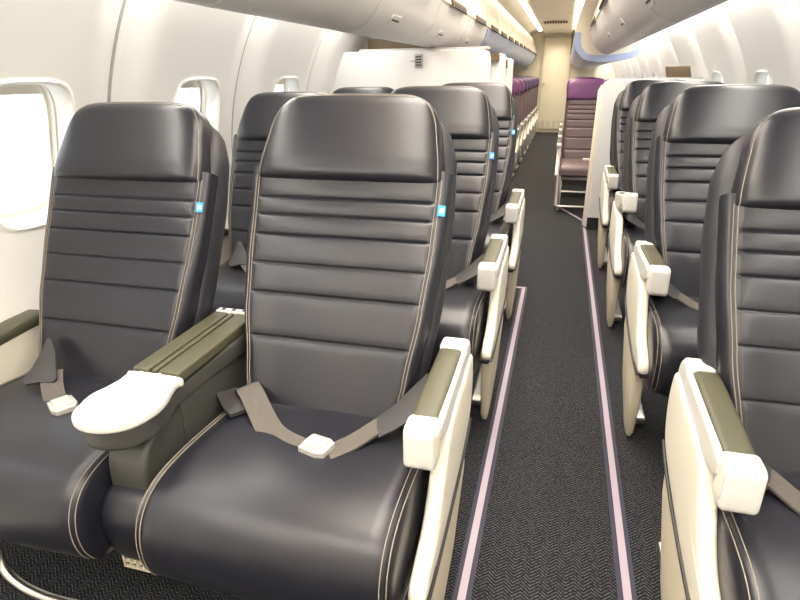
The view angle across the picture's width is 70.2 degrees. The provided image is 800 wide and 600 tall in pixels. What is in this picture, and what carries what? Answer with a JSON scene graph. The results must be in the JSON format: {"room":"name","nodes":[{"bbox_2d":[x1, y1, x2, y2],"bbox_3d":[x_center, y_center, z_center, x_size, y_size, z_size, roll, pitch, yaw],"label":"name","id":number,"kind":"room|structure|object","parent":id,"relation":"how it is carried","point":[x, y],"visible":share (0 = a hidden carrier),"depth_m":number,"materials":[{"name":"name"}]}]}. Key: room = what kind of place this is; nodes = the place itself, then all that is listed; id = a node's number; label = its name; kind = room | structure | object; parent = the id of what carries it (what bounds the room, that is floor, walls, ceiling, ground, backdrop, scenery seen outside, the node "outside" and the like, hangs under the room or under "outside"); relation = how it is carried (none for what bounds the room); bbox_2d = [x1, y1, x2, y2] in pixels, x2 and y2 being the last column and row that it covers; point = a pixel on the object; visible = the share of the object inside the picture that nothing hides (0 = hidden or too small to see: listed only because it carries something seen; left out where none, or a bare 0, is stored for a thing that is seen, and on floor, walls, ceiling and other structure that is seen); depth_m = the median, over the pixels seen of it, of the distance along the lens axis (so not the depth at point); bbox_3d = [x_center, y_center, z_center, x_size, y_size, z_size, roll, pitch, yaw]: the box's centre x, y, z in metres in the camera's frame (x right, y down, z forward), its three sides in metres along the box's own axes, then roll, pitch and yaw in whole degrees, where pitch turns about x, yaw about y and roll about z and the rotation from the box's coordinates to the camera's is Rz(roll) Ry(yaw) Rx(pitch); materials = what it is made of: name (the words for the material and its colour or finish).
{"room":"aircraft cabin","nodes":[
{"label":"aircraft cabin","id":0,"kind":"room"},
{"bbox_2d":[0,0,377,322],"bbox_3d":[0.382,-2.017,5.946,0.495,1.740,14.100,5,22,14],"label":"wall","id":1,"kind":"structure","parent":0,"point":[65,47],"depth_m":1.90,"materials":[{"name":"white plastic"}]},
{"bbox_2d":[0,84,58,219],"bbox_3d":[-1.119,-0.437,1.647,0.125,0.423,0.315,5,22,14],"label":"window","id":2,"kind":"structure","parent":1,"relation":"in","point":[46,106],"depth_m":1.75,"materials":[{"name":"white plastic"}]},
{"bbox_2d":[0,84,40,94],"bbox_3d":[-1.085,-0.587,1.578,0.018,0.034,0.210,5,22,14],"label":"shade","id":3,"kind":"object","parent":2,"relation":"attached to","point":[25,88],"depth_m":1.61,"materials":[{"name":"beige plastic"}]},
{"bbox_2d":[107,0,126,101],"bbox_3d":[-0.807,-0.587,1.891,0.469,1.401,0.012,5,22,14],"label":"trim","id":4,"kind":"structure","parent":1,"relation":"attached to","point":[124,1],"depth_m":1.84,"materials":[{"name":"grey plastic"}]},
{"bbox_2d":[181,81,206,116],"bbox_3d":[-0.907,-0.725,2.369,0.125,0.423,0.315,5,22,14],"label":"window","id":5,"kind":"structure","parent":1,"relation":"in","point":[199,89],"depth_m":2.44,"materials":[{"name":"white"}]},
{"bbox_2d":[181,81,198,87],"bbox_3d":[-0.873,-0.874,2.299,0.018,0.034,0.210,5,22,14],"label":"shade","id":6,"kind":"object","parent":5,"relation":"attached to","point":[191,84],"depth_m":2.34,"materials":[{"name":"beige plastic"}]},
{"bbox_2d":[172,0,218,5],"bbox_3d":[-0.663,-0.759,0.813,0.565,0.524,0.942,5,22,14],"label":"bin","id":7,"kind":"object","parent":1,"relation":"attached to","point":[195,2],"visible":1,"depth_m":1.27,"materials":[{"name":"white plastic"}]},
{"bbox_2d":[231,16,255,148],"bbox_3d":[-0.595,-0.874,2.613,0.469,1.401,0.012,5,22,14],"label":"trim","id":8,"kind":"structure","parent":1,"relation":"attached to","point":[255,16],"depth_m":2.62,"materials":[{"name":"grey plastic"}]},
{"bbox_2d":[277,79,288,91],"bbox_3d":[-0.696,-1.012,3.090,0.125,0.423,0.315,5,22,14],"label":"window","id":9,"kind":"structure","parent":1,"relation":"in","point":[283,84],"depth_m":3.15,"materials":[{"name":"white plastic"}]},
{"bbox_2d":[205,0,379,32],"bbox_3d":[-0.413,-1.099,1.664,0.565,0.524,0.942,5,22,14],"label":"bin","id":10,"kind":"object","parent":1,"relation":"attached to","point":[346,16],"visible":0.97,"depth_m":1.72,"materials":[{"name":"white plastic"}]},
{"bbox_2d":[348,0,440,43],"bbox_3d":[-0.164,-1.438,2.515,0.565,0.524,0.942,5,22,14],"label":"bin","id":11,"kind":"object","parent":1,"relation":"attached to","point":[418,16],"visible":0.68,"depth_m":2.50,"materials":[{"name":"white plastic"}]},
{"bbox_2d":[388,15,401,25],"bbox_3d":[-0.022,-1.172,2.385,0.033,0.037,0.150,5,22,14],"label":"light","id":12,"kind":"object","parent":11,"relation":"attached to","point":[394,20],"visible":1,"depth_m":2.38,"materials":[{"name":"white plastic"}]},
{"bbox_2d":[411,0,470,47],"bbox_3d":[0.086,-1.777,3.367,0.565,0.524,0.942,5,22,14],"label":"bin","id":13,"kind":"object","parent":1,"relation":"attached to","point":[453,16],"visible":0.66,"depth_m":3.31,"materials":[{"name":"white plastic"}]},
{"bbox_2d":[436,30,444,37],"bbox_3d":[0.228,-1.512,3.236,0.033,0.037,0.150,5,22,14],"label":"latch","id":14,"kind":"object","parent":13,"relation":"attached to","point":[440,34],"visible":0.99,"depth_m":3.23,"materials":[{"name":"white plastic"}]},
{"bbox_2d":[454,0,488,46],"bbox_3d":[0.336,-2.117,4.218,0.565,0.524,0.942,5,22,14],"label":"bin","id":15,"kind":"object","parent":1,"relation":"attached to","point":[476,29],"visible":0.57,"depth_m":4.13,"materials":[{"name":"white plastic"}]},
{"bbox_2d":[479,0,498,51],"bbox_3d":[0.567,-2.427,5.005,0.565,0.530,0.802,5,22,14],"label":"bin","id":16,"kind":"object","parent":1,"relation":"attached to","point":[491,36],"visible":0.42,"depth_m":4.90,"materials":[{"name":"beige plastic"}]},
{"bbox_2d":[490,0,506,52],"bbox_3d":[0.779,-2.715,5.727,0.565,0.530,0.802,5,22,14],"label":"bin","id":17,"kind":"object","parent":1,"relation":"attached to","point":[502,38],"visible":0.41,"depth_m":5.62,"materials":[{"name":"beige plastic"}]},
{"bbox_2d":[501,7,513,55],"bbox_3d":[0.991,-3.002,6.448,0.565,0.530,0.802,5,22,14],"label":"bin","id":18,"kind":"object","parent":1,"relation":"attached to","point":[510,39],"visible":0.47,"depth_m":6.34,"materials":[{"name":"beige plastic"}]},
{"bbox_2d":[506,14,518,58],"bbox_3d":[1.202,-3.289,7.170,0.565,0.530,0.802,5,22,14],"label":"bin","id":19,"kind":"object","parent":1,"relation":"attached to","point":[514,48],"visible":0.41,"depth_m":7.07,"materials":[{"name":"beige plastic"}]},
{"bbox_2d":[512,19,522,60],"bbox_3d":[1.414,-3.577,7.891,0.565,0.530,0.802,5,22,14],"label":"bin","id":20,"kind":"object","parent":1,"relation":"attached to","point":[520,46],"visible":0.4,"depth_m":7.79,"materials":[{"name":"beige plastic"}]},
{"bbox_2d":[513,24,526,63],"bbox_3d":[1.626,-3.865,8.613,0.565,0.530,0.802,5,22,14],"label":"bin","id":21,"kind":"object","parent":1,"relation":"attached to","point":[524,49],"visible":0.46,"depth_m":8.54,"materials":[{"name":"beige plastic"}]},
{"bbox_2d":[517,28,529,64],"bbox_3d":[1.838,-4.152,9.334,0.565,0.530,0.802,5,22,14],"label":"bin","id":22,"kind":"object","parent":1,"relation":"attached to","point":[525,32],"visible":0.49,"depth_m":9.27,"materials":[{"name":"beige plastic"}]},
{"bbox_2d":[520,31,532,64],"bbox_3d":[2.049,-4.439,10.056,0.565,0.530,0.802,5,22,14],"label":"bin","id":23,"kind":"object","parent":1,"relation":"attached to","point":[529,39],"visible":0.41,"depth_m":9.97,"materials":[{"name":"beige plastic"}]},
{"bbox_2d":[522,35,534,65],"bbox_3d":[2.261,-4.727,10.777,0.565,0.530,0.802,5,22,14],"label":"bin","id":24,"kind":"object","parent":1,"relation":"attached to","point":[533,53],"visible":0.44,"depth_m":10.74,"materials":[{"name":"beige plastic"}]},
{"bbox_2d":[526,38,536,65],"bbox_3d":[2.473,-5.014,11.499,0.565,0.530,0.802,5,22,14],"label":"bin","id":25,"kind":"object","parent":1,"relation":"attached to","point":[535,54],"visible":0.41,"depth_m":11.45,"materials":[{"name":"beige plastic"}]},
{"bbox_2d":[0,132,668,599],"bbox_3d":[1.407,-1.099,6.039,2.400,0.060,14.150,5,22,14],"label":"floor","id":26,"kind":"structure","parent":0,"point":[547,535],"depth_m":1.85,"materials":[{"name":"carpet"}]},
{"bbox_2d":[0,102,229,599],"bbox_3d":[-0.800,0.109,1.433,0.592,1.124,0.778,5,22,14],"label":"passenger seat","id":27,"kind":"object","parent":26,"relation":"on","point":[137,213],"visible":0.9,"depth_m":1.45,"materials":[{"name":"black leather"}]},
{"bbox_2d":[0,373,117,558],"bbox_3d":[-0.794,0.349,1.356,0.500,0.229,0.471,5,22,14],"label":"seat cushion","id":28,"kind":"object","parent":27,"relation":"on","point":[54,486],"depth_m":1.14,"materials":[{"name":"black leather"}]},
{"bbox_2d":[71,307,246,572],"bbox_3d":[-0.482,0.401,1.383,0.156,0.614,0.564,5,22,14],"label":"console","id":29,"kind":"object","parent":26,"relation":"on","point":[144,418],"visible":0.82,"depth_m":1.16,"materials":[{"name":"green plastic"}]},
{"bbox_2d":[71,371,183,433],"bbox_3d":[-0.533,0.199,1.116,0.156,0.021,0.201,5,22,14],"label":"tray","id":30,"kind":"object","parent":29,"relation":"on","point":[135,401],"depth_m":1.09,"materials":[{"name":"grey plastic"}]},
{"bbox_2d":[121,554,149,572],"bbox_3d":[-0.571,0.571,1.238,0.070,0.038,0.006,5,22,14],"label":"grille","id":31,"kind":"object","parent":29,"relation":"attached to","point":[125,560],"depth_m":1.24,"materials":[{"name":"beige plastic"}]},
{"bbox_2d":[211,91,326,313],"bbox_3d":[-0.550,-0.230,2.285,0.592,1.124,0.778,5,22,14],"label":"passenger seat","id":32,"kind":"object","parent":26,"relation":"on","point":[249,142],"visible":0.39,"depth_m":2.36,"materials":[{"name":"black leather"}]},
{"bbox_2d":[211,260,245,313],"bbox_3d":[-0.544,0.010,2.207,0.500,0.229,0.471,5,22,14],"label":"seat cushion","id":33,"kind":"object","parent":32,"relation":"on","point":[231,282],"depth_m":2.05,"materials":[{"name":"black leather"}]},
{"bbox_2d":[135,93,472,599],"bbox_3d":[-0.146,0.158,1.266,0.586,1.144,0.791,5,22,14],"label":"passenger seat","id":34,"kind":"object","parent":26,"relation":"on","point":[336,470],"visible":1,"depth_m":1.27,"materials":[{"name":"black leather"}]},
{"bbox_2d":[136,404,429,599],"bbox_3d":[-0.197,0.403,1.202,0.500,0.229,0.471,5,22,14],"label":"seat cushion","id":35,"kind":"object","parent":34,"relation":"on","point":[246,509],"depth_m":1.03,"materials":[{"name":"black leather"}]},
{"bbox_2d":[332,87,393,93],"bbox_3d":[-0.300,-0.569,3.136,0.592,1.124,0.778,5,22,14],"label":"passenger seat","id":36,"kind":"object","parent":26,"relation":"on","point":[344,89],"visible":0.03,"depth_m":3.18,"materials":[{"name":"black leather"}]},
{"bbox_2d":[332,39,513,219],"bbox_3d":[0.157,-1.053,3.976,1.127,1.400,0.758,5,22,14],"label":"wall","id":37,"kind":"structure","parent":26,"relation":"on","point":[385,63],"depth_m":3.47,"materials":[{"name":"white plastic"}]},
{"bbox_2d":[390,86,508,419],"bbox_3d":[0.103,-0.181,2.118,0.586,1.144,0.791,5,22,14],"label":"passenger seat","id":38,"kind":"object","parent":26,"relation":"on","point":[476,283],"visible":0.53,"depth_m":2.12,"materials":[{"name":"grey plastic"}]},
{"bbox_2d":[429,277,490,372],"bbox_3d":[0.053,0.063,2.053,0.500,0.229,0.471,5,22,14],"label":"seat cushion","id":39,"kind":"object","parent":38,"relation":"on","point":[465,311],"depth_m":1.85,"materials":[{"name":"black leather"}]},
{"bbox_2d":[442,82,524,318],"bbox_3d":[0.353,-0.520,2.969,0.586,1.144,0.791,5,22,14],"label":"passenger seat","id":40,"kind":"object","parent":26,"relation":"on","point":[499,95],"visible":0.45,"depth_m":2.97,"materials":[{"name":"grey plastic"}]},
{"bbox_2d":[483,219,512,255],"bbox_3d":[0.303,-0.276,2.905,0.500,0.229,0.471,5,22,14],"label":"seat cushion","id":41,"kind":"object","parent":40,"relation":"on","point":[496,226],"depth_m":2.81,"materials":[{"name":"black leather"}]},
{"bbox_2d":[452,286,527,599],"bbox_3d":[0.161,0.566,1.775,0.245,0.005,3.662,5,22,14],"label":"trim","id":42,"kind":"structure","parent":26,"relation":"on","point":[464,583],"depth_m":1.80,"materials":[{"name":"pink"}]},
{"bbox_2d":[512,81,514,97],"bbox_3d":[0.968,-1.767,6.096,0.516,1.119,0.642,5,22,14],"label":"seat","id":43,"kind":"object","parent":26,"relation":"on","point":[513,84],"visible":0.02,"depth_m":6.07,"materials":[{"name":"purple"}]},
{"bbox_2d":[512,79,520,177],"bbox_3d":[1.164,-2.033,6.764,0.516,1.119,0.642,5,22,14],"label":"seat","id":44,"kind":"object","parent":26,"relation":"on","point":[516,82],"visible":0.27,"depth_m":6.74,"materials":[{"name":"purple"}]},
{"bbox_2d":[513,78,524,170],"bbox_3d":[1.360,-2.299,7.431,0.516,1.119,0.642,5,22,14],"label":"seat","id":45,"kind":"object","parent":26,"relation":"on","point":[521,81],"visible":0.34,"depth_m":7.44,"materials":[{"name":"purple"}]},
{"bbox_2d":[513,77,531,155],"bbox_3d":[1.752,-2.831,8.767,0.516,1.119,0.642,5,22,14],"label":"seat","id":46,"kind":"object","parent":26,"relation":"on","point":[529,115],"visible":0.24,"depth_m":8.77,"materials":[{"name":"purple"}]},
{"bbox_2d":[519,78,528,162],"bbox_3d":[1.556,-2.565,8.099,0.516,1.119,0.642,5,22,14],"label":"seat","id":47,"kind":"object","parent":26,"relation":"on","point":[523,117],"visible":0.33,"depth_m":8.11,"materials":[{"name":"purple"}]},
{"bbox_2d":[525,77,533,149],"bbox_3d":[1.948,-3.097,9.434,0.516,1.119,0.642,5,22,14],"label":"seat","id":48,"kind":"object","parent":26,"relation":"on","point":[531,79],"visible":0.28,"depth_m":9.43,"materials":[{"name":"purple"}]},
{"bbox_2d":[524,76,539,134],"bbox_3d":[2.536,-3.895,11.438,0.516,1.119,0.642,5,22,14],"label":"seat","id":49,"kind":"object","parent":26,"relation":"on","point":[538,105],"visible":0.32,"depth_m":11.45,"materials":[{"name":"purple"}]},
{"bbox_2d":[529,77,535,144],"bbox_3d":[2.144,-3.363,10.102,0.516,1.119,0.642,5,22,14],"label":"seat","id":50,"kind":"object","parent":26,"relation":"on","point":[534,81],"visible":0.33,"depth_m":10.11,"materials":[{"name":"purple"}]},
{"bbox_2d":[531,77,537,139],"bbox_3d":[2.340,-3.629,10.770,0.516,1.119,0.642,5,22,14],"label":"seat","id":51,"kind":"object","parent":26,"relation":"on","point":[535,78],"visible":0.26,"depth_m":10.78,"materials":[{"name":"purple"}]},
{"bbox_2d":[558,78,577,179],"bbox_3d":[2.086,-1.945,6.511,0.516,1.119,0.642,5,22,14],"label":"seat","id":52,"kind":"object","parent":26,"relation":"on","point":[560,127],"visible":0.16,"depth_m":6.54,"materials":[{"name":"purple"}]},
{"bbox_2d":[559,77,595,166],"bbox_3d":[2.282,-2.211,7.179,0.516,1.119,0.642,5,22,14],"label":"seat","id":53,"kind":"object","parent":26,"relation":"on","point":[561,122],"visible":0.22,"depth_m":7.18,"materials":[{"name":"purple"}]},
{"bbox_2d":[557,78,601,191],"bbox_3d":[1.890,-1.679,5.844,0.516,1.119,0.642,5,22,14],"label":"seat","id":54,"kind":"object","parent":26,"relation":"on","point":[559,132],"visible":0.17,"depth_m":5.84,"materials":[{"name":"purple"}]},
{"bbox_2d":[555,79,607,210],"bbox_3d":[1.694,-1.413,5.176,0.516,1.119,0.642,5,22,14],"label":"seat","id":55,"kind":"object","parent":26,"relation":"on","point":[582,94],"visible":0.54,"depth_m":5.24,"materials":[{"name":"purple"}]},
{"bbox_2d":[559,158,588,176],"bbox_3d":[1.679,-1.211,5.185,0.430,0.113,0.507,5,22,14],"label":"seat cushion","id":56,"kind":"object","parent":55,"relation":"on","point":[579,167],"depth_m":5.01,"materials":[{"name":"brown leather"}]},
{"bbox_2d":[553,133,636,599],"bbox_3d":[1.806,-1.160,6.093,0.296,0.005,13.500,5,22,14],"label":"trim","id":57,"kind":"structure","parent":26,"relation":"on","point":[626,589],"depth_m":1.89,"materials":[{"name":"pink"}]},
{"bbox_2d":[598,79,685,267],"bbox_3d":[1.577,-0.779,3.590,0.574,1.140,0.798,5,22,14],"label":"passenger seat","id":58,"kind":"object","parent":26,"relation":"on","point":[612,174],"visible":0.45,"depth_m":3.67,"materials":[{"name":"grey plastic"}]},
{"bbox_2d":[606,190,623,232],"bbox_3d":[1.545,-0.534,3.521,0.500,0.229,0.471,5,22,14],"label":"seat cushion","id":59,"kind":"object","parent":58,"relation":"on","point":[610,194],"depth_m":3.48,"materials":[{"name":"black leather"}]},
{"bbox_2d":[582,77,705,229],"bbox_3d":[1.851,-1.093,4.371,0.752,1.145,0.110,5,22,14],"label":"divider","id":60,"kind":"object","parent":26,"relation":"on","point":[609,91],"visible":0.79,"depth_m":4.36,"materials":[{"name":"white plastic"}]},
{"bbox_2d":[665,66,690,77],"bbox_3d":[2.010,-1.647,4.109,0.183,0.080,0.016,5,22,14],"label":"card holder","id":61,"kind":"object","parent":60,"relation":"on","point":[671,71],"visible":1,"depth_m":4.10,"materials":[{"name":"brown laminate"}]},
{"bbox_2d":[606,81,725,326],"bbox_3d":[1.327,-0.440,2.738,0.574,1.140,0.798,5,22,14],"label":"passenger seat","id":62,"kind":"object","parent":26,"relation":"on","point":[644,111],"visible":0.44,"depth_m":2.81,"materials":[{"name":"black leather"}]},
{"bbox_2d":[619,225,645,288],"bbox_3d":[1.295,-0.195,2.669,0.500,0.229,0.471,5,22,14],"label":"seat cushion","id":63,"kind":"object","parent":62,"relation":"on","point":[628,234],"depth_m":2.60,"materials":[{"name":"black leather"}]},
{"bbox_2d":[622,84,799,435],"bbox_3d":[1.077,-0.100,1.887,0.574,1.140,0.798,5,22,14],"label":"passenger seat","id":64,"kind":"object","parent":26,"relation":"on","point":[691,134],"visible":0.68,"depth_m":1.95,"materials":[{"name":"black leather"}]},
{"bbox_2d":[644,295,698,395],"bbox_3d":[1.045,0.144,1.818,0.500,0.229,0.471,5,22,14],"label":"seat cushion","id":65,"kind":"object","parent":64,"relation":"on","point":[670,321],"depth_m":1.71,"materials":[{"name":"black leather"}]},
{"bbox_2d":[657,107,799,599],"bbox_3d":[0.827,0.252,1.034,0.571,1.116,0.783,5,22,14],"label":"passenger seat","id":66,"kind":"object","parent":26,"relation":"on","point":[730,526],"visible":1,"depth_m":1.11,"materials":[{"name":"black leather"}]},
{"bbox_2d":[717,469,799,599],"bbox_3d":[0.795,0.483,0.966,0.500,0.229,0.471,5,22,14],"label":"seat cushion","id":67,"kind":"object","parent":66,"relation":"on","point":[758,555],"depth_m":0.92,"materials":[{"name":"black leather"}]},
{"bbox_2d":[497,0,577,34],"bbox_3d":[1.379,-2.816,5.335,2.019,0.452,14.100,5,22,14],"label":"ceiling","id":68,"kind":"structure","parent":0,"point":[514,8],"depth_m":7.75,"materials":[{"name":"white plastic"}]},
{"bbox_2d":[520,0,532,14],"bbox_3d":[1.639,-3.780,7.357,0.080,0.045,1.570,5,22,14],"label":"ceiling light","id":69,"kind":"object","parent":68,"relation":"attached to","point":[525,5],"visible":0.89,"depth_m":7.20,"materials":[{"name":"beige plastic"}]},
{"bbox_2d":[528,13,538,23],"bbox_3d":[2.086,-4.387,8.881,0.080,0.045,1.570,5,22,14],"label":"ceiling light","id":70,"kind":"object","parent":68,"relation":"attached to","point":[533,18],"visible":0.83,"depth_m":8.70,"materials":[{"name":"beige"}]},
{"bbox_2d":[534,23,541,30],"bbox_3d":[2.534,-4.994,10.404,0.080,0.045,1.570,5,22,14],"label":"ceiling light","id":71,"kind":"object","parent":68,"relation":"attached to","point":[538,26],"visible":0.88,"depth_m":10.22,"materials":[{"name":"beige plastic"}]},
{"bbox_2d":[528,0,571,31],"bbox_3d":[2.311,-4.194,8.473,0.480,0.036,5.080,5,22,14],"label":"trim","id":72,"kind":"structure","parent":68,"relation":"attached to","point":[528,0],"depth_m":7.75,"materials":[{"name":"white plastic"}]},
{"bbox_2d":[542,20,568,24],"bbox_3d":[2.442,-4.360,8.923,0.400,0.075,0.030,5,22,14],"label":"ceiling vent","id":73,"kind":"object","parent":68,"relation":"in","point":[556,22],"visible":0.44,"depth_m":8.92,"materials":[{"name":"white plastic"}]},
{"bbox_2d":[575,12,579,22],"bbox_3d":[2.733,-4.330,8.714,0.080,0.045,1.570,5,22,14],"label":"ceiling light","id":74,"kind":"object","parent":68,"relation":"attached to","point":[577,14],"visible":0.43,"depth_m":8.48,"materials":[{"name":"beige plastic"}]},
{"bbox_2d":[577,0,584,12],"bbox_3d":[2.285,-3.722,7.190,0.080,0.045,1.570,5,22,14],"label":"ceiling light","id":75,"kind":"object","parent":68,"relation":"attached to","point":[580,2],"visible":0.74,"depth_m":6.98,"materials":[{"name":"beige plastic"}]},
{"bbox_2d":[513,31,614,131],"bbox_3d":[3.249,-4.598,11.970,2.400,2.050,0.050,5,22,14],"label":"wall","id":76,"kind":"structure","parent":0,"point":[602,71],"depth_m":11.78,"materials":[{"name":"beige plastic"}]},
{"bbox_2d":[537,35,571,131],"bbox_3d":[3.243,-4.508,11.947,0.585,1.900,0.060,5,22,14],"label":"door","id":77,"kind":"structure","parent":76,"relation":"in","point":[556,63],"depth_m":11.92,"materials":[{"name":"beige"}]},
{"bbox_2d":[540,121,559,127],"bbox_3d":[3.244,-3.782,12.233,0.430,0.140,0.007,5,22,14],"label":"vent","id":78,"kind":"object","parent":77,"relation":"attached to","point":[543,124],"depth_m":12.24,"materials":[{"name":"beige plastic"}]},
{"bbox_2d":[611,0,799,90],"bbox_3d":[2.398,-1.837,5.426,0.495,1.740,14.100,5,22,14],"label":"wall","id":79,"kind":"structure","parent":0,"point":[732,41],"depth_m":3.18,"materials":[{"name":"white plastic"}]},
{"bbox_2d":[571,44,603,65],"bbox_3d":[2.642,-3.466,7.617,0.670,0.603,0.797,5,22,14],"label":"bin","id":80,"kind":"object","parent":79,"relation":"attached to","point":[571,44],"visible":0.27,"depth_m":7.70,"materials":[{"name":"beige plastic"}]},
{"bbox_2d":[571,47,604,66],"bbox_3d":[2.853,-3.752,8.334,0.670,0.603,0.797,5,22,14],"label":"bin","id":81,"kind":"object","parent":79,"relation":"attached to","point":[571,47],"visible":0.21,"depth_m":8.61,"materials":[{"name":"beige"}]},
{"bbox_2d":[571,41,608,64],"bbox_3d":[2.432,-3.181,6.900,0.670,0.603,0.797,5,22,14],"label":"bin","id":82,"kind":"object","parent":79,"relation":"attached to","point":[572,41],"visible":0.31,"depth_m":6.99,"materials":[{"name":"beige"}]},
{"bbox_2d":[572,36,612,63],"bbox_3d":[2.221,-2.895,6.183,0.670,0.603,0.797,5,22,14],"label":"bin","id":83,"kind":"object","parent":79,"relation":"attached to","point":[576,57],"visible":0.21,"depth_m":6.23,"materials":[{"name":"beige plastic"}]},
{"bbox_2d":[589,0,626,54],"bbox_3d":[1.732,-2.148,4.254,0.565,0.524,1.762,5,22,14],"label":"bin","id":84,"kind":"object","parent":79,"relation":"attached to","point":[602,42],"visible":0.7,"depth_m":4.16,"materials":[{"name":"white plastic"}]},
{"bbox_2d":[572,0,644,62],"bbox_3d":[2.011,-2.609,5.466,0.670,0.603,0.797,5,22,14],"label":"bin","id":85,"kind":"object","parent":79,"relation":"attached to","point":[585,49],"visible":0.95,"depth_m":5.19,"materials":[{"name":"beige plastic"}]},
{"bbox_2d":[598,0,646,45],"bbox_3d":[1.374,-1.662,3.035,0.565,0.524,0.942,5,22,14],"label":"bin","id":86,"kind":"object","parent":79,"relation":"attached to","point":[620,36],"visible":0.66,"depth_m":3.08,"materials":[{"name":"white plastic"}]},
{"bbox_2d":[613,0,681,37],"bbox_3d":[1.125,-1.323,2.183,0.565,0.524,0.942,5,22,14],"label":"bin","id":87,"kind":"object","parent":79,"relation":"attached to","point":[641,21],"visible":0.66,"depth_m":2.24,"materials":[{"name":"white plastic"}]},
{"bbox_2d":[619,19,626,28],"bbox_3d":[1.053,-1.305,2.686,0.033,0.037,0.150,5,22,14],"label":"latch","id":88,"kind":"object","parent":87,"relation":"attached to","point":[621,21],"visible":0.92,"depth_m":2.67,"materials":[{"name":"white plastic"}]},
{"bbox_2d":[652,0,728,21],"bbox_3d":[0.875,-0.984,1.332,0.565,0.524,0.942,5,22,14],"label":"bin","id":89,"kind":"object","parent":79,"relation":"attached to","point":[672,10],"visible":1,"depth_m":1.62,"materials":[{"name":"white plastic"}]},
{"bbox_2d":[643,0,654,8],"bbox_3d":[0.803,-0.965,1.834,0.033,0.037,0.150,5,22,14],"label":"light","id":90,"kind":"object","parent":89,"relation":"attached to","point":[649,3],"visible":0.98,"depth_m":1.84,"materials":[{"name":"white plastic"}]},
{"bbox_2d":[768,75,772,83],"bbox_3d":[1.901,-0.945,2.837,0.125,0.423,0.315,5,22,14],"label":"window","id":91,"kind":"structure","parent":79,"relation":"in","point":[769,77],"depth_m":2.92,"materials":[{"name":"white plastic"}]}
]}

